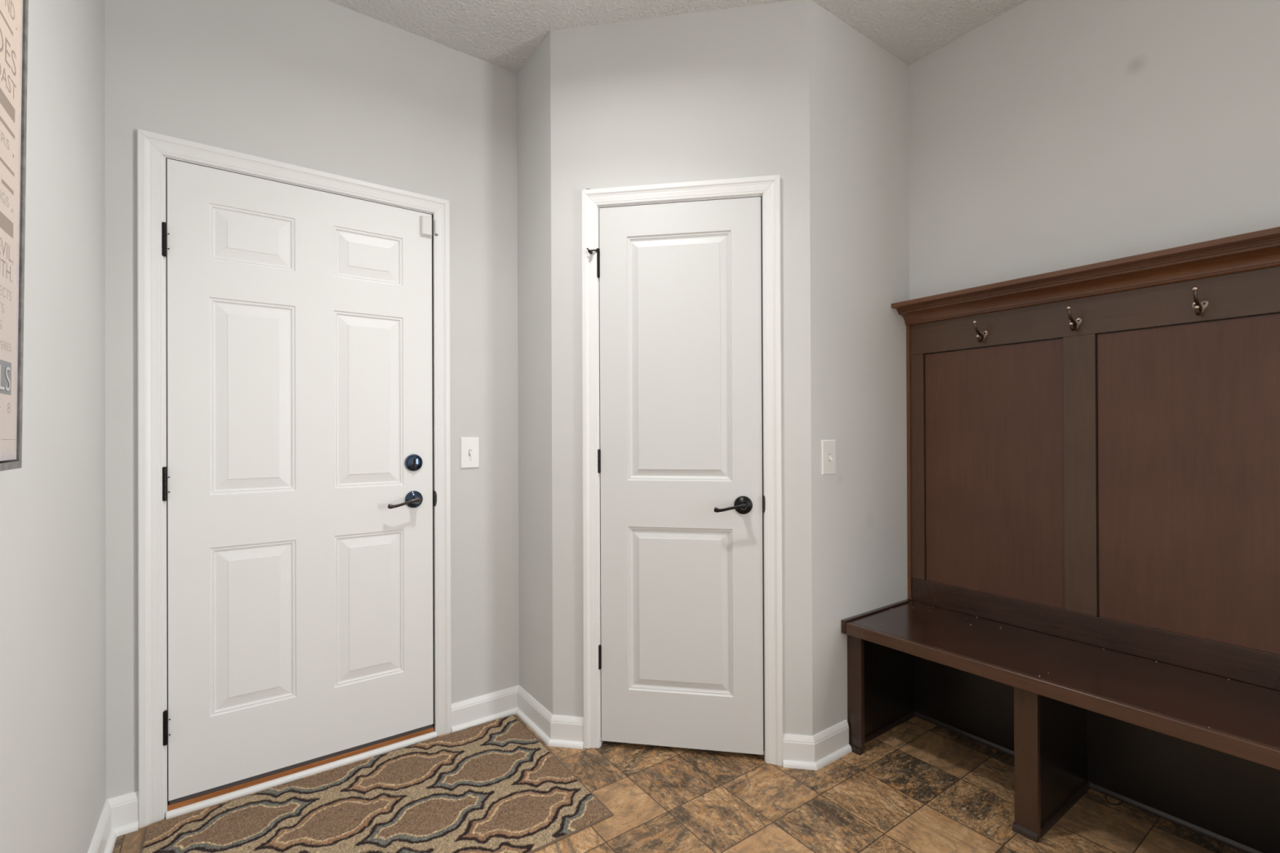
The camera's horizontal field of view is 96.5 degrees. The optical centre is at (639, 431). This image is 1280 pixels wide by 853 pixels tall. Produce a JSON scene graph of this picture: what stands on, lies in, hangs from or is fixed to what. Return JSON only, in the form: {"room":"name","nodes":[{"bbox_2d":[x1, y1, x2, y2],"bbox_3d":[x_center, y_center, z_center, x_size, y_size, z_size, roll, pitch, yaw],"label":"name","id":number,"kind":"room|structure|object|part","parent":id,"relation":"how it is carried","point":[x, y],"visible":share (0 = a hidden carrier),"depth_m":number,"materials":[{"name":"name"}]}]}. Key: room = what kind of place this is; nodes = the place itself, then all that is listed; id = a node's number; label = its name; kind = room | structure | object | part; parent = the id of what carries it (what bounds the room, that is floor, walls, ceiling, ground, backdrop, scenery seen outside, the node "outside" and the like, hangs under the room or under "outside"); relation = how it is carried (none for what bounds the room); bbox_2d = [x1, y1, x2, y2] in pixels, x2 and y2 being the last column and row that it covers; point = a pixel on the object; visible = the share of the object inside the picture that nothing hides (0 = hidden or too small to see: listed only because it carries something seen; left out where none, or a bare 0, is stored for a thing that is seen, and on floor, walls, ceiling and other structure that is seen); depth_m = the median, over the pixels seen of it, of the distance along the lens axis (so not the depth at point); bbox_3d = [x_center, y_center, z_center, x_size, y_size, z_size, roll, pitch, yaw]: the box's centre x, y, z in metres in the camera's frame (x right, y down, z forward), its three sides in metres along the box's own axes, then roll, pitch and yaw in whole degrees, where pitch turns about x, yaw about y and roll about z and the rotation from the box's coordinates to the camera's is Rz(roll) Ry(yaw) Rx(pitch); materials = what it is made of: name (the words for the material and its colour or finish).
{"room":"mudroom","nodes":[
{"label":"mudroom","id":0,"kind":"room"},
{"bbox_2d":[0,0,106,852],"bbox_3d":[-0.084,-0.183,-0.523,0.120,2.758,5.643,0,0,-35],"label":"wall","id":1,"kind":"structure","parent":0,"point":[53,536],"depth_m":1.25,"materials":[{"name":"grey paint"}]},
{"bbox_2d":[0,0,28,471],"bbox_3d":[-0.842,-0.399,0.681,0.038,0.915,0.612,0,0,-35],"label":"framed print","id":2,"kind":"object","parent":1,"relation":"attached to","point":[14,14],"visible":1,"depth_m":0.89,"materials":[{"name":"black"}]},
{"bbox_3d":[-0.844,0.052,0.677,0.028,0.012,0.589,0,0,-35],"label":"frame","id":3,"kind":"part","parent":2,"relation":"part of","materials":[{"name":"grey wood"}]},
{"bbox_2d":[87,799,116,852],"bbox_3d":[0.016,1.142,-0.532,0.027,0.108,5.523,0,0,-35],"label":"baseboard","id":4,"kind":"structure","parent":1,"relation":"attached to","point":[104,839],"depth_m":1.63,"materials":[{"name":"paint"}]},
{"bbox_3d":[0.026,1.186,-0.534,0.014,0.020,5.510,0,0,-35],"label":"shoe molding","id":5,"kind":"part","parent":4,"relation":"part of","materials":[{"name":"paint"}]},
{"bbox_2d":[104,0,519,799],"bbox_3d":[-0.504,-0.174,2.567,2.780,2.758,0.120,0,0,-35],"label":"wall","id":6,"kind":"structure","parent":0,"point":[325,86],"depth_m":2.11,"materials":[{"name":"grey paint"}]},
{"bbox_2d":[107,790,138,836],"bbox_3d":[-1.558,1.154,1.720,0.074,0.108,0.027,0,0,-35],"label":"baseboard","id":7,"kind":"structure","parent":6,"relation":"attached to","point":[125,807],"depth_m":1.72,"materials":[{"name":"paint"}]},
{"bbox_3d":[-1.549,1.198,1.718,0.061,0.020,0.014,0,0,-35],"label":"shoe molding","id":8,"kind":"part","parent":7,"relation":"part of","materials":[{"name":"paint"}]},
{"bbox_2d":[137,128,451,828],"bbox_3d":[-1.183,0.141,2.071,0.947,2.132,0.138,0,0,-35],"label":"door frame","id":9,"kind":"structure","parent":6,"relation":"attached to","point":[153,149],"depth_m":1.78,"materials":[{"name":"paint"}]},
{"bbox_3d":[-1.510,0.142,1.765,0.060,2.132,0.018,0,0,-35],"label":"casing","id":10,"kind":"part","parent":9,"relation":"part of","materials":[{"name":"paint"}]},
{"bbox_3d":[-1.153,-0.895,2.025,0.946,0.060,0.018,0,0,-35],"label":"casing","id":11,"kind":"part","parent":9,"relation":"part of","materials":[{"name":"paint"}]},
{"bbox_3d":[-0.811,0.266,2.267,0.010,0.062,0.009,0,0,-35],"label":"strike plate","id":12,"kind":"part","parent":9,"relation":"part of","materials":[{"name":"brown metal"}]},
{"bbox_2d":[434,219,438,235],"bbox_3d":[-0.806,-0.806,2.264,0.012,0.060,0.010,0,0,-35],"label":"magnet","id":13,"kind":"object","parent":9,"relation":"attached to","point":[435,220],"visible":1,"depth_m":2.26,"materials":[{"name":"white plastic"}]},
{"bbox_3d":[-0.787,0.140,2.279,0.060,2.132,0.018,0,0,-35],"label":"casing","id":14,"kind":"part","parent":9,"relation":"part of","materials":[{"name":"paint"}]},
{"bbox_2d":[161,158,433,804],"bbox_3d":[-1.153,0.157,2.020,0.825,2.032,0.104,0,0,-35],"label":"door","id":15,"kind":"structure","parent":6,"relation":"in","point":[298,474],"depth_m":1.99,"materials":[{"name":"white paint"}]},
{"bbox_3d":[-0.893,0.271,2.162,0.116,0.036,0.036,0,0,-35],"label":"lever","id":16,"kind":"part","parent":15,"relation":"part of","materials":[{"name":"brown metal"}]},
{"bbox_3d":[-0.871,0.264,2.212,0.067,0.067,0.030,0,0,-35],"label":"lever handle","id":17,"kind":"part","parent":15,"relation":"part of","materials":[{"name":"brown metal"}]},
{"bbox_2d":[419,215,431,238],"bbox_3d":[-0.841,-0.805,2.247,0.044,0.078,0.016,0,0,-35],"label":"sensor","id":18,"kind":"object","parent":15,"relation":"attached to","point":[425,222],"visible":1,"depth_m":2.24,"materials":[{"name":"white plastic"}]},
{"bbox_2d":[460,436,479,468],"bbox_3d":[-0.695,0.088,2.345,0.080,0.128,0.019,0,0,-35],"label":"light switch","id":19,"kind":"object","parent":6,"relation":"attached to","point":[469,446],"visible":1,"depth_m":2.35,"materials":[{"name":"white plastic"}]},
{"bbox_2d":[451,684,519,733],"bbox_3d":[-0.635,1.152,2.377,0.296,0.108,0.027,0,0,-35],"label":"baseboard","id":20,"kind":"structure","parent":6,"relation":"attached to","point":[473,712],"depth_m":2.37,"materials":[{"name":"paint"}]},
{"bbox_3d":[-0.637,1.196,2.367,0.283,0.020,0.014,0,0,-35],"label":"shoe molding","id":21,"kind":"part","parent":20,"relation":"part of","materials":[{"name":"paint"}]},
{"bbox_2d":[516,31,552,714],"bbox_3d":[-0.390,-0.174,2.377,0.110,2.758,0.322,0,0,-35],"label":"wall","id":22,"kind":"structure","parent":0,"point":[533,78],"depth_m":2.34,"materials":[{"name":"grey paint"}]},
{"bbox_2d":[515,685,552,745],"bbox_3d":[-0.437,1.151,2.330,0.027,0.108,0.333,0,0,-35],"label":"baseboard","id":23,"kind":"structure","parent":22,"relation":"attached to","point":[530,711],"depth_m":2.32,"materials":[{"name":"paint"}]},
{"bbox_3d":[-0.439,1.195,2.321,0.014,0.020,0.320,0,0,-35],"label":"shoe molding","id":24,"kind":"part","parent":23,"relation":"part of","materials":[{"name":"paint"}]},
{"bbox_2d":[326,0,1027,73],"bbox_3d":[1.043,-1.589,0.286,2.900,0.050,5.643,0,0,-35],"label":"ceiling","id":25,"kind":"structure","parent":0,"point":[503,33],"depth_m":2.15,"materials":[{"name":"white paint"}]},
{"bbox_2d":[112,714,1244,852],"bbox_3d":[1.054,1.219,0.279,2.900,0.050,5.643,0,0,-35],"label":"floor","id":26,"kind":"structure","parent":0,"point":[920,785],"depth_m":1.83,"materials":[{"name":"tile"}]},
{"bbox_2d":[165,726,436,819],"bbox_3d":[-1.174,1.177,2.068,0.826,0.060,0.126,0,0,-35],"label":"threshold","id":27,"kind":"object","parent":26,"relation":"on","point":[183,807],"visible":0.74,"depth_m":1.98,"materials":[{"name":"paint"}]},
{"bbox_2d":[139,714,613,852],"bbox_3d":[-0.792,1.199,1.762,1.188,0.011,0.783,0,0,-35],"label":"rug","id":28,"kind":"object","parent":26,"relation":"on","point":[493,786],"visible":1,"depth_m":1.81,"materials":[{"name":"fabric"}]},
{"bbox_2d":[841,226,1279,852],"bbox_3d":[1.319,0.334,1.777,0.487,1.724,1.264,0,0,-35],"label":"hall tree","id":29,"kind":"object","parent":26,"relation":"on","point":[1093,450],"visible":1,"depth_m":1.83,"materials":[{"name":"brown wood"}]},
{"bbox_3d":[0.812,0.978,2.151,0.020,0.442,0.059,0,0,-35],"label":"post","id":30,"kind":"part","parent":29,"relation":"part of","materials":[{"name":"brown wood"}]},
{"bbox_3d":[0.980,0.978,2.300,0.426,0.440,0.012,0,0,-35],"label":"panel","id":31,"kind":"part","parent":29,"relation":"part of","materials":[{"name":"brown wood"}]},
{"bbox_3d":[0.988,1.188,2.291,0.424,0.020,0.010,0,0,-35],"label":"shoe molding","id":32,"kind":"part","parent":29,"relation":"part of","materials":[{"name":"brown wood"}]},
{"bbox_3d":[1.323,1.187,2.177,0.010,0.020,0.584,0,0,-35],"label":"shoe molding","id":33,"kind":"part","parent":29,"relation":"part of","materials":[{"name":"brown wood"}]},
{"bbox_3d":[1.328,0.148,2.173,0.007,0.935,0.488,0,0,-35],"label":"panel","id":34,"kind":"part","parent":29,"relation":"part of","materials":[{"name":"brown wood"}]},
{"bbox_3d":[1.151,0.976,1.700,0.020,0.442,0.062,0,0,-35],"label":"post","id":35,"kind":"part","parent":29,"relation":"part of","materials":[{"name":"brown wood"}]},
{"bbox_3d":[1.334,0.976,1.816,0.410,0.440,0.018,0,0,-35],"label":"panel","id":36,"kind":"part","parent":29,"relation":"part of","materials":[{"name":"brown wood"}]},
{"bbox_3d":[1.314,0.734,1.802,0.467,0.043,1.176,0,0,-35],"label":"seat","id":37,"kind":"part","parent":29,"relation":"part of","materials":[{"name":"brown wood"}]},
{"bbox_3d":[1.344,1.186,1.804,0.409,0.020,0.010,0,0,-35],"label":"shoe molding","id":38,"kind":"part","parent":29,"relation":"part of","materials":[{"name":"brown wood"}]},
{"bbox_3d":[1.462,-0.480,1.907,0.098,0.062,1.224,0,0,-35],"label":"crown molding","id":39,"kind":"part","parent":29,"relation":"part of","materials":[{"name":"brown wood"}]},
{"bbox_3d":[1.486,-0.387,1.943,0.020,0.125,1.166,0,0,-35],"label":"rail","id":40,"kind":"part","parent":29,"relation":"part of","materials":[{"name":"brown wood"}]},
{"bbox_3d":[1.491,0.663,1.940,0.020,0.097,1.166,0,0,-35],"label":"rail","id":41,"kind":"part","parent":29,"relation":"part of","materials":[{"name":"brown wood"}]},
{"bbox_3d":[1.498,0.976,1.944,0.004,0.440,1.193,0,0,-35],"label":"panel","id":42,"kind":"part","parent":29,"relation":"part of","materials":[{"name":"brown wood"}]},
{"bbox_3d":[1.665,1.184,1.697,0.010,0.020,0.556,0,0,-35],"label":"shoe molding","id":43,"kind":"part","parent":29,"relation":"part of","materials":[{"name":"brown wood"}]},
{"bbox_3d":[1.664,0.146,1.700,0.007,0.935,0.486,0,0,-35],"label":"panel","id":44,"kind":"part","parent":29,"relation":"part of","materials":[{"name":"brown wood"}]},
{"bbox_2d":[550,0,812,735],"bbox_3d":[0.146,-0.177,2.193,0.969,2.758,0.120,0,0,10],"label":"wall","id":45,"kind":"structure","parent":0,"point":[720,94],"depth_m":2.13,"materials":[{"name":"grey paint"}]},
{"bbox_2d":[547,715,583,749],"bbox_3d":[-0.282,1.150,2.189,0.137,0.108,0.027,0,0,10],"label":"baseboard","id":46,"kind":"structure","parent":45,"relation":"attached to","point":[566,731],"depth_m":2.19,"materials":[{"name":"paint"}]},
{"bbox_3d":[-0.283,1.194,2.182,0.137,0.019,0.014,0,0,10],"label":"shoe molding","id":47,"kind":"part","parent":46,"relation":"part of","materials":[{"name":"paint"}]},
{"bbox_2d":[586,196,763,755],"bbox_3d":[0.124,0.162,2.123,0.646,2.032,0.095,0,0,10],"label":"door","id":48,"kind":"structure","parent":45,"relation":"in","point":[680,452],"depth_m":2.13,"materials":[{"name":"white paint"}]},
{"bbox_3d":[0.325,0.275,2.059,0.116,0.034,0.036,0,0,10],"label":"lever","id":49,"kind":"part","parent":48,"relation":"part of","materials":[{"name":"black metal"}]},
{"bbox_3d":[0.375,0.270,2.078,0.067,0.067,0.030,0,0,10],"label":"lever handle","id":50,"kind":"part","parent":48,"relation":"part of","materials":[{"name":"black metal"}]},
{"bbox_2d":[581,174,782,765],"bbox_3d":[0.156,0.140,2.182,0.738,2.124,0.138,0,0,10],"label":"door frame","id":51,"kind":"structure","parent":45,"relation":"attached to","point":[766,187],"depth_m":2.09,"materials":[{"name":"paint"}]},
{"bbox_3d":[-0.189,0.141,2.179,0.060,2.124,0.018,0,0,10],"label":"casing","id":52,"kind":"part","parent":51,"relation":"part of","materials":[{"name":"paint"}]},
{"bbox_3d":[0.141,-0.892,2.125,0.738,0.060,0.018,0,0,10],"label":"casing","id":53,"kind":"part","parent":51,"relation":"part of","materials":[{"name":"paint"}]},
{"bbox_3d":[0.452,0.263,2.075,0.008,0.061,0.009,0,0,10],"label":"strike plate","id":54,"kind":"part","parent":51,"relation":"part of","materials":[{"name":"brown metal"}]},
{"bbox_3d":[0.480,0.138,2.066,0.060,2.124,0.018,0,0,10],"label":"casing","id":55,"kind":"part","parent":51,"relation":"part of","materials":[{"name":"paint"}]},
{"bbox_2d":[782,733,817,770],"bbox_3d":[0.571,1.146,2.045,0.116,0.108,0.027,0,0,10],"label":"baseboard","id":56,"kind":"structure","parent":45,"relation":"attached to","point":[798,750],"depth_m":2.04,"materials":[{"name":"paint"}]},
{"bbox_3d":[0.570,1.190,2.038,0.116,0.019,0.014,0,0,10],"label":"shoe molding","id":57,"kind":"part","parent":56,"relation":"part of","materials":[{"name":"paint"}]},
{"bbox_2d":[808,0,911,735],"bbox_3d":[0.849,-0.180,2.289,0.657,2.758,0.110,0,0,-35],"label":"wall","id":58,"kind":"structure","parent":0,"point":[860,230],"depth_m":2.21,"materials":[{"name":"grey paint"}]},
{"bbox_2d":[821,440,835,475],"bbox_3d":[0.700,0.095,2.102,0.080,0.128,0.019,0,0,-35],"label":"light switch","id":59,"kind":"object","parent":58,"relation":"attached to","point":[828,449],"visible":1,"depth_m":2.10,"materials":[{"name":"white plastic"}]},
{"bbox_2d":[812,720,851,770],"bbox_3d":[0.703,1.145,2.093,0.208,0.108,0.027,0,0,-35],"label":"baseboard","id":60,"kind":"structure","parent":58,"relation":"attached to","point":[832,744],"depth_m":2.09,"materials":[{"name":"paint"}]},
{"bbox_3d":[0.707,1.190,2.088,0.208,0.020,0.014,0,0,-35],"label":"shoe molding","id":61,"kind":"part","parent":60,"relation":"part of","materials":[{"name":"paint"}]},
{"bbox_2d":[907,0,1279,601],"bbox_3d":[2.216,-0.189,1.040,0.120,2.758,5.523,0,0,-35],"label":"wall","id":62,"kind":"structure","parent":0,"point":[1048,135],"depth_m":1.92,"materials":[{"name":"grey paint"}]}
]}

